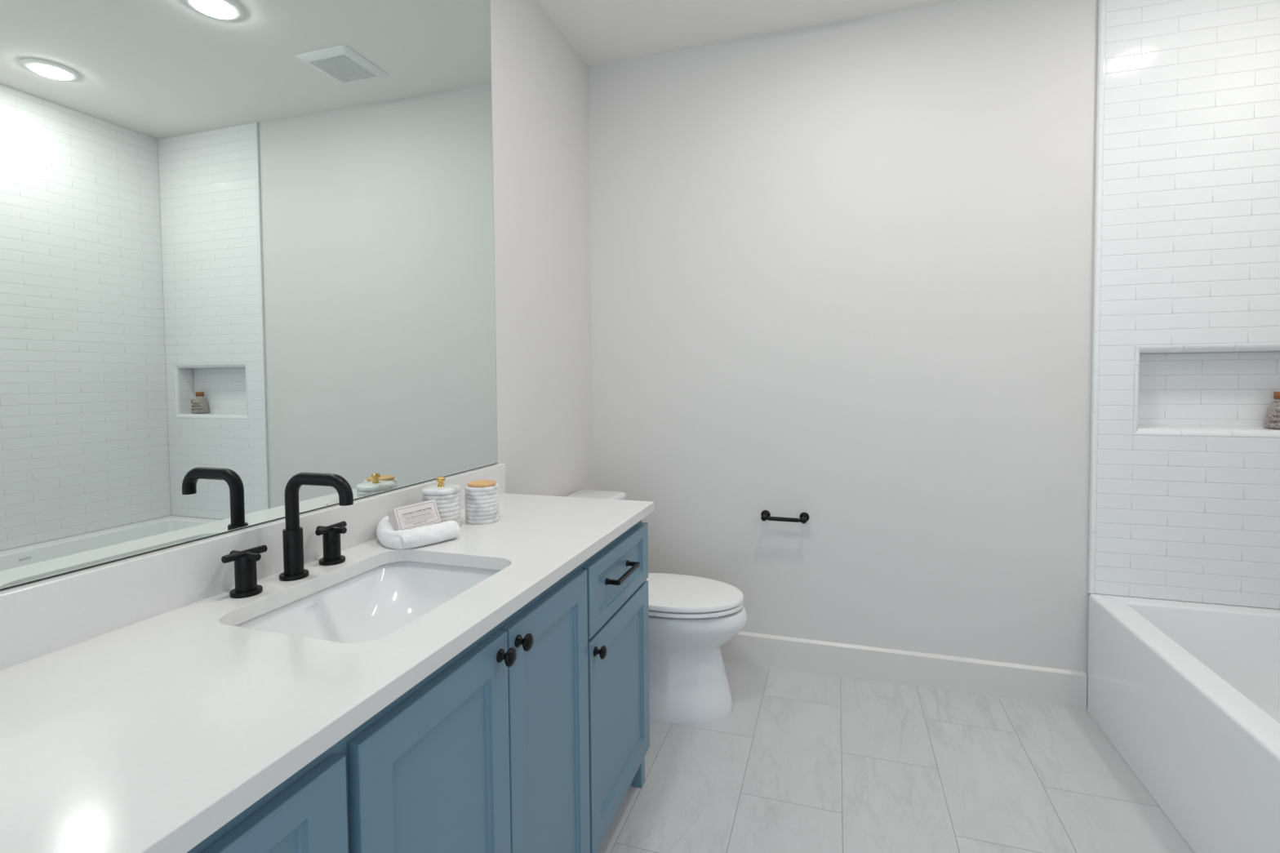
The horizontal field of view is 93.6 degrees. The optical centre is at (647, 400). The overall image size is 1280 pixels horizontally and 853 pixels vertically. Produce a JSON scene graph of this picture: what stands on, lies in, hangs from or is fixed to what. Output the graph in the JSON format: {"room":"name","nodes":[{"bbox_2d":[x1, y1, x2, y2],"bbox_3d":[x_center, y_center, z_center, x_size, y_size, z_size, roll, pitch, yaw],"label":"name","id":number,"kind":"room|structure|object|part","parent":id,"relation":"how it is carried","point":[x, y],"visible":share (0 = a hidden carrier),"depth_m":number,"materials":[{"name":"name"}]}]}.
{"room":"bathroom","nodes":[
{"label":"bathroom","id":0,"kind":"room"},
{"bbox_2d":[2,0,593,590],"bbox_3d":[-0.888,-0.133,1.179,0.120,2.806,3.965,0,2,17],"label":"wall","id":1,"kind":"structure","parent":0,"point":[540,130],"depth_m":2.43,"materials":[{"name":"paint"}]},
{"bbox_2d":[0,0,497,590],"bbox_3d":[-0.799,-0.609,1.239,0.008,1.729,1.778,0,2,17],"label":"wall mirror","id":2,"kind":"object","parent":1,"relation":"attached to","point":[246,246],"visible":1,"depth_m":1.18,"materials":[{"name":"grey mirror"}]},
{"bbox_2d":[0,462,505,670],"bbox_3d":[-0.783,0.309,1.273,0.024,0.106,1.795,0,2,17],"label":"backsplash","id":3,"kind":"structure","parent":1,"relation":"attached to","point":[45,616],"depth_m":1.04,"materials":[{"name":"white stone"}]},
{"bbox_2d":[535,0,960,66],"bbox_3d":[0.538,-1.580,0.674,3.133,0.100,3.965,0,2,17],"label":"ceiling","id":4,"kind":"structure","parent":0,"point":[600,32],"depth_m":2.51,"materials":[{"name":"paint"}]},
{"bbox_2d":[595,660,1193,852],"bbox_3d":[0.399,1.318,0.263,3.133,0.050,5.045,0,2,17],"label":"floor","id":5,"kind":"structure","parent":0,"point":[802,762],"depth_m":1.95,"materials":[{"name":"tile"}]},
{"bbox_2d":[186,520,649,852],"bbox_3d":[-0.508,0.830,1.204,0.587,0.873,1.759,0,2,17],"label":"vanity cabinet","id":6,"kind":"object","parent":5,"relation":"on","point":[533,737],"visible":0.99,"depth_m":1.13,"materials":[{"name":"paint"}]},
{"bbox_3d":[-0.456,0.541,0.524,0.020,0.180,0.486,0,2,17],"label":"drawer","id":7,"kind":"part","parent":6,"relation":"part of","materials":[{"name":"paint"}]},
{"bbox_2d":[0,493,653,852],"bbox_3d":[-0.520,0.378,1.193,0.573,0.030,1.796,0,2,17],"label":"countertop","id":8,"kind":"structure","parent":6,"relation":"on","point":[152,735],"depth_m":0.78,"materials":[{"name":"white stone"}]},
{"bbox_2d":[221,472,353,598],"bbox_3d":[-0.722,0.254,1.238,0.220,0.217,0.220,-1,2,-24],"label":"widespread faucet","id":9,"kind":"object","parent":8,"relation":"on","point":[245,561],"visible":1,"depth_m":1.21,"materials":[{"name":"black metal"}]},
{"bbox_3d":[-0.761,0.325,1.139,0.035,0.067,0.035,0,2,21],"label":"handle","id":10,"kind":"part","parent":9,"relation":"part of","materials":[{"name":"black metal"}]},
{"bbox_3d":[-0.699,0.318,1.332,0.035,0.067,0.035,0,2,13],"label":"handle","id":11,"kind":"part","parent":9,"relation":"part of","materials":[{"name":"black metal"}]},
{"bbox_2d":[235,561,500,643],"bbox_3d":[-0.514,0.463,1.181,0.404,0.138,0.520,0,2,17],"label":"undermount sink","id":12,"kind":"object","parent":8,"relation":"in","point":[375,603],"visible":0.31,"depth_m":1.34,"materials":[{"name":"white ceramic"}]},
{"bbox_2d":[376,515,460,549],"bbox_3d":[-0.589,0.323,1.492,0.208,0.057,0.138,0,2,17],"label":"hand towel","id":13,"kind":"object","parent":8,"relation":"on","point":[387,535],"visible":0.91,"depth_m":1.45,"materials":[{"name":"white fabric"}]},
{"bbox_2d":[387,499,440,530],"bbox_3d":[-0.587,0.296,1.518,0.059,0.076,0.113,1,3,41],"label":"soap box","id":14,"kind":"object","parent":13,"relation":"on","point":[410,517],"visible":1,"depth_m":1.50,"materials":[{"name":"grey paper"}]},
{"bbox_2d":[403,509,434,524],"bbox_3d":[-0.573,0.292,1.506,0.001,0.021,0.084,-30,-15,39],"label":"print","id":15,"kind":"object","parent":14,"relation":"on","point":[430,509],"depth_m":1.50},
{"bbox_2d":[421,475,460,525],"bbox_3d":[-0.563,0.277,1.642,0.102,0.139,0.102,0,2,17],"label":"canister","id":16,"kind":"object","parent":8,"relation":"on","point":[446,497],"visible":0.67,"depth_m":1.61,"materials":[{"name":"white stone"}]},
{"bbox_3d":[-0.563,0.243,1.641,0.102,0.016,0.102,0,2,17],"label":"canister lid","id":17,"kind":"part","parent":16,"relation":"part of","materials":[{"name":"white stone"}]},
{"bbox_3d":[-0.563,0.222,1.640,0.024,0.028,0.024,0,2,17],"label":"lid knob","id":18,"kind":"part","parent":16,"relation":"part of","materials":[{"name":"gold metal"}]},
{"bbox_2d":[464,480,499,524],"bbox_3d":[-0.471,0.288,1.713,0.095,0.111,0.095,0,2,17],"label":"canister","id":19,"kind":"object","parent":8,"relation":"on","point":[482,496],"visible":1,"depth_m":1.67,"materials":[{"name":"white stone"}]},
{"bbox_3d":[-0.471,0.237,1.711,0.077,0.008,0.077,0,2,17],"label":"canister lid","id":20,"kind":"part","parent":19,"relation":"part of","materials":[{"name":"brown wood"}]},
{"bbox_3d":[-0.320,0.806,0.960,0.020,0.743,0.364,0,2,17],"label":"door","id":21,"kind":"part","parent":6,"relation":"part of","materials":[{"name":"paint"}]},
{"bbox_3d":[-0.253,0.463,1.087,0.030,0.033,0.033,0,2,17],"label":"knob","id":22,"kind":"part","parent":6,"relation":"part of","materials":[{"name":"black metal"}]},
{"bbox_3d":[-0.234,0.461,1.148,0.030,0.033,0.033,0,2,17],"label":"knob","id":23,"kind":"part","parent":6,"relation":"part of","materials":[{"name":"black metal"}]},
{"bbox_3d":[-0.209,0.793,1.314,0.020,0.743,0.368,0,2,17],"label":"door","id":24,"kind":"part","parent":6,"relation":"part of","materials":[{"name":"paint"}]},
{"bbox_3d":[-0.118,0.636,1.519,0.030,0.033,0.033,0,2,17],"label":"knob","id":25,"kind":"part","parent":6,"relation":"part of","materials":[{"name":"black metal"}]},
{"bbox_3d":[-0.079,0.495,1.723,0.020,0.180,0.486,0,2,17],"label":"drawer","id":26,"kind":"part","parent":6,"relation":"part of","materials":[{"name":"paint"}]},
{"bbox_3d":[-0.076,0.871,1.737,0.020,0.553,0.486,0,2,17],"label":"door","id":27,"kind":"part","parent":6,"relation":"part of","materials":[{"name":"paint"}]},
{"bbox_3d":[-0.066,0.486,1.696,0.040,0.018,0.184,0,2,17],"label":"pull handle","id":28,"kind":"part","parent":6,"relation":"part of","materials":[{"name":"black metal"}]},
{"bbox_3d":[-0.029,1.191,1.936,0.032,0.092,0.034,0,2,17],"label":"leg","id":29,"kind":"part","parent":6,"relation":"part of","materials":[{"name":"paint"}]},
{"bbox_2d":[565,489,746,724],"bbox_3d":[0.004,0.818,2.443,0.801,0.800,0.488,0,2,17],"label":"toilet","id":30,"kind":"object","parent":5,"relation":"on","point":[691,617],"visible":0.48,"depth_m":2.29,"materials":[{"name":"white ceramic"}]},
{"bbox_3d":[-0.269,0.437,2.514,0.234,0.040,0.488,0,2,17],"label":"tank lid","id":31,"kind":"part","parent":30,"relation":"part of","materials":[{"name":"white ceramic"}]},
{"bbox_3d":[0.132,0.768,2.401,0.503,0.031,0.377,0,2,17],"label":"lid","id":32,"kind":"part","parent":30,"relation":"part of","materials":[{"name":"white plastic"}]},
{"bbox_3d":[0.132,0.796,2.402,0.500,0.027,0.373,0,2,17],"label":"seat","id":33,"kind":"part","parent":30,"relation":"part of","materials":[{"name":"white plastic"}]},
{"bbox_3d":[0.070,1.014,2.430,0.665,0.408,0.369,0,2,17],"label":"bowl","id":34,"kind":"part","parent":30,"relation":"part of","materials":[{"name":"white ceramic"}]},
{"bbox_2d":[1085,594,1279,852],"bbox_3d":[1.870,1.008,1.502,0.806,0.458,1.512,0,2,17],"label":"bathtub","id":35,"kind":"object","parent":5,"relation":"on","point":[1187,694],"visible":1,"depth_m":1.83,"materials":[{"name":"white ceramic"}]},
{"bbox_2d":[588,0,1279,707],"bbox_3d":[1.129,-0.199,2.567,3.133,2.806,0.163,0,2,17],"label":"wall","id":36,"kind":"structure","parent":0,"point":[984,295],"depth_m":2.45,"materials":[{"name":"paint"}]},
{"bbox_2d":[760,510,808,523],"bbox_3d":[0.602,0.517,2.645,0.211,0.042,0.083,0,2,17],"label":"toilet paper holder","id":37,"kind":"object","parent":36,"relation":"attached to","point":[804,517],"visible":1,"depth_m":2.63,"materials":[{"name":"black metal"}]},
{"bbox_3d":[0.521,0.517,2.670,0.042,0.042,0.083,0,2,17],"label":"mounting post","id":38,"kind":"part","parent":37,"relation":"part of","materials":[{"name":"black metal"}]},
{"bbox_3d":[0.683,0.517,2.619,0.042,0.042,0.083,0,2,17],"label":"mounting post","id":39,"kind":"part","parent":37,"relation":"part of","materials":[{"name":"black metal"}]},
{"bbox_2d":[720,631,1087,709],"bbox_3d":[0.735,1.133,2.663,2.062,0.142,0.014,0,2,17],"label":"baseboard","id":40,"kind":"structure","parent":36,"relation":"attached to","point":[1037,684],"depth_m":2.53,"materials":[{"name":"paint"}]},
{"bbox_2d":[1263,391,1279,428],"bbox_3d":[2.311,0.035,2.189,0.090,0.132,0.089,-1,2,-14],"label":"bottle","id":41,"kind":"object","parent":36,"relation":"in","point":[1272,420],"visible":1,"depth_m":2.18,"materials":[{"name":"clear glass"}]}
]}

